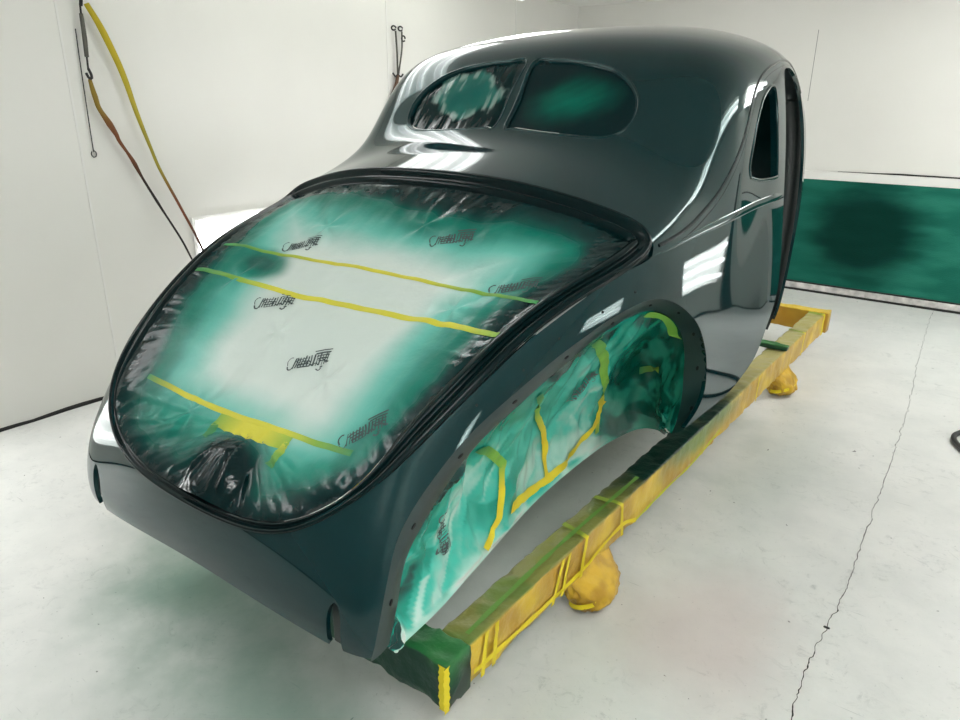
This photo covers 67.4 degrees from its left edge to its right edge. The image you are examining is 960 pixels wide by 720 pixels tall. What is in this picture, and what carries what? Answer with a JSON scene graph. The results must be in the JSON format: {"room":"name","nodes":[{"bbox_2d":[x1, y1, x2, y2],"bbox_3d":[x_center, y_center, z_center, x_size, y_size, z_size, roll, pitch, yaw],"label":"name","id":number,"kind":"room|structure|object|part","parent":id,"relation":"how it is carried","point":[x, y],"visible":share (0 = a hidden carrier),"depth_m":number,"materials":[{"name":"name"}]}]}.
{"room":"auto paint booth","nodes":[
{"label":"auto paint booth","id":0,"kind":"room"},
{"bbox_2d":[0,0,578,427],"bbox_3d":[-1.443,-1.370,4.899,0.100,2.600,8.270,15,24,34],"label":"wall","id":1,"kind":"structure","parent":0,"point":[241,104],"depth_m":4.21,"materials":[{"name":"white paint"}]},
{"bbox_2d":[0,396,103,431],"bbox_3d":[-1.406,-0.151,5.305,0.019,0.031,8.070,15,24,34],"label":"baseboard","id":2,"kind":"structure","parent":1,"relation":"attached to","point":[81,404],"depth_m":4.06,"materials":[{"name":"black"}]},
{"bbox_2d":[53,0,117,361],"bbox_3d":[-2.154,-1.021,3.924,0.006,2.600,0.012,15,24,34],"label":"trim","id":3,"kind":"structure","parent":1,"relation":"attached to","point":[55,3],"depth_m":3.92,"materials":[{"name":"white ceramic"}]},
{"bbox_2d":[75,29,96,157],"bbox_3d":[-2.106,-1.410,3.829,0.006,0.645,0.032,15,24,34],"label":"wire","id":4,"kind":"object","parent":1,"relation":"hanging from","point":[75,29],"visible":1,"depth_m":3.84,"materials":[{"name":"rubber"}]},
{"bbox_2d":[79,0,192,259],"bbox_3d":[-1.931,-1.246,4.071,0.056,1.462,0.459,19,27,40],"label":"strap hanger","id":5,"kind":"object","parent":1,"relation":"hanging from","point":[110,125],"visible":1,"depth_m":3.91,"materials":[{"name":"fabric"}]},
{"bbox_3d":[-1.935,-1.054,4.151,0.041,1.045,0.448,17,26,39],"label":"brown cord","id":6,"kind":"part","parent":5,"relation":"part of","materials":[{"name":"brown fabric"}]},
{"bbox_2d":[84,3,202,249],"bbox_3d":[-1.880,-1.216,4.147,0.041,1.476,0.523,18,26,40],"label":"strap","id":7,"kind":"object","parent":5,"relation":"hanging from","point":[99,25],"visible":0.93,"depth_m":3.98,"materials":[{"name":"yellow fabric"}]},
{"bbox_2d":[190,207,266,255],"bbox_3d":[-1.423,-0.763,5.014,0.058,0.594,1.194,15,24,34],"label":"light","id":8,"kind":"object","parent":1,"relation":"attached to","point":[208,228],"visible":0.07,"depth_m":4.61,"materials":[{"name":"white"}]},
{"bbox_2d":[385,0,389,97],"bbox_3d":[-0.711,-1.671,5.742,0.006,2.600,0.012,15,24,34],"label":"trim","id":9,"kind":"structure","parent":1,"relation":"attached to","point":[385,0],"depth_m":5.48,"materials":[{"name":"white ceramic"}]},
{"bbox_2d":[390,25,405,94],"bbox_3d":[-0.659,-2.201,5.575,0.046,0.718,0.255,15,24,34],"label":"hanger","id":10,"kind":"object","parent":1,"relation":"attached to","point":[397,75],"visible":0.79,"depth_m":5.56,"materials":[{"name":"black metal"}]},
{"bbox_3d":[-0.640,-2.362,5.532,0.015,0.306,0.026,15,24,34],"label":"wire leg","id":11,"kind":"part","parent":10,"relation":"part of","materials":[{"name":"grey metal"}]},
{"bbox_3d":[-0.616,-2.372,5.562,0.013,0.307,0.063,15,24,34],"label":"wire leg","id":12,"kind":"part","parent":10,"relation":"part of","materials":[{"name":"grey metal"}]},
{"bbox_2d":[515,0,516,34],"bbox_3d":[0.324,-2.136,7.047,0.006,2.600,0.012,15,24,34],"label":"trim","id":13,"kind":"structure","parent":1,"relation":"attached to","point":[516,0],"depth_m":6.67,"materials":[{"name":"white ceramic"}]},
{"bbox_2d":[0,288,959,719],"bbox_3d":[0.704,0.466,3.851,5.490,0.102,8.270,15,24,34],"label":"floor","id":14,"kind":"structure","parent":0,"point":[731,579],"depth_m":2.63,"materials":[{"name":"paint"}]},
{"bbox_2d":[330,303,831,715],"bbox_3d":[0.699,0.088,3.845,1.434,0.609,4.327,15,24,34],"label":"frame","id":15,"kind":"object","parent":14,"relation":"on","point":[576,560],"visible":0.4,"depth_m":2.48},
{"bbox_3d":[-0.573,0.727,2.313,1.287,0.157,0.114,15,24,34],"label":"cross rail","id":16,"kind":"part","parent":15,"relation":"part of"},
{"bbox_2d":[87,25,805,661],"bbox_3d":[0.167,-0.556,2.892,1.771,1.529,3.160,15,24,34],"label":"car","id":17,"kind":"object","parent":15,"relation":"on","point":[709,248],"visible":0.84,"depth_m":2.27,"materials":[{"name":"teal paint"}]},
{"bbox_2d":[116,183,628,521],"bbox_3d":[-0.465,-0.118,2.151,1.465,0.702,1.042,15,24,34],"label":"film","id":18,"kind":"object","parent":17,"relation":"attached to","point":[282,370],"visible":1,"depth_m":2.07,"materials":[{"name":"green plastic"}]},
{"bbox_2d":[412,62,524,128],"bbox_3d":[-0.068,-1.036,2.825,0.474,0.251,0.208,15,24,34],"label":"film","id":19,"kind":"object","parent":17,"relation":"attached to","point":[478,97],"visible":1,"depth_m":2.81,"materials":[{"name":"green plastic"}]},
{"bbox_2d":[387,311,684,652],"bbox_3d":[0.259,0.209,2.200,0.357,0.703,1.594,15,24,34],"label":"film","id":20,"kind":"object","parent":17,"relation":"attached to","point":[629,378],"visible":0.88,"depth_m":2.25,"materials":[{"name":"green plastic"}]},
{"bbox_2d":[509,62,635,135],"bbox_3d":[0.342,-0.928,2.539,0.478,0.251,0.210,15,24,34],"label":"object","id":21,"kind":"object","parent":17,"relation":"attached to","point":[557,98],"visible":1,"depth_m":2.54,"materials":[{"name":"green plastic"}]},
{"bbox_2d":[580,94,770,177],"bbox_3d":[1.058,-1.303,3.878,1.355,0.586,0.056,15,24,34],"label":"film","id":22,"kind":"object","parent":17,"relation":"attached to","point":[761,159],"visible":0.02,"depth_m":3.66,"materials":[{"name":"black plastic"}]},
{"bbox_3d":[0.833,-0.471,2.403,0.014,0.089,1.066,16,25,36],"label":"belt molding","id":23,"kind":"part","parent":17,"relation":"part of","materials":[{"name":"teal paint"}]},
{"bbox_3d":[1.032,-0.832,2.688,0.071,0.574,1.853,13,23,30],"label":"drip rail","id":24,"kind":"part","parent":17,"relation":"part of","materials":[{"name":"black metal"}]},
{"bbox_3d":[1.158,0.282,3.564,0.113,0.153,4.100,15,24,34],"label":"rail","id":25,"kind":"part","parent":15,"relation":"part of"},
{"bbox_3d":[1.939,-0.411,5.474,1.320,0.153,0.113,15,24,34],"label":"cross rail","id":26,"kind":"part","parent":15,"relation":"part of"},
{"bbox_2d":[951,430,959,449],"bbox_3d":[3.010,0.527,3.548,1.178,0.028,1.027,15,24,34],"label":"air hose","id":27,"kind":"object","parent":14,"relation":"on","point":[956,434],"visible":1,"depth_m":3.81,"materials":[{"name":"black rubber"}]},
{"bbox_2d":[549,0,659,5],"bbox_3d":[0.726,-2.070,2.928,5.490,0.100,8.270,15,24,34],"label":"ceiling","id":28,"kind":"structure","parent":0,"point":[570,2],"depth_m":7.10,"materials":[{"name":"white paint"}]},
{"bbox_2d":[578,0,959,177],"bbox_3d":[3.161,-1.902,6.471,5.290,2.600,0.100,15,24,34],"label":"wall","id":29,"kind":"structure","parent":0,"point":[884,93],"depth_m":6.17,"materials":[{"name":"white paint"}]},
{"bbox_2d":[808,30,818,97],"bbox_3d":[2.934,-2.590,6.339,0.003,0.580,0.004,15,24,34],"label":"trim","id":30,"kind":"structure","parent":29,"relation":"attached to","point":[818,30],"depth_m":6.33,"materials":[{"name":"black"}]},
{"bbox_2d":[785,170,959,313],"bbox_3d":[3.664,-1.039,6.276,3.640,1.120,0.054,15,24,34],"label":"panel","id":31,"kind":"object","parent":29,"relation":"attached to","point":[889,238],"visible":0.64,"depth_m":6.36,"materials":[{"name":"green"}]}
]}

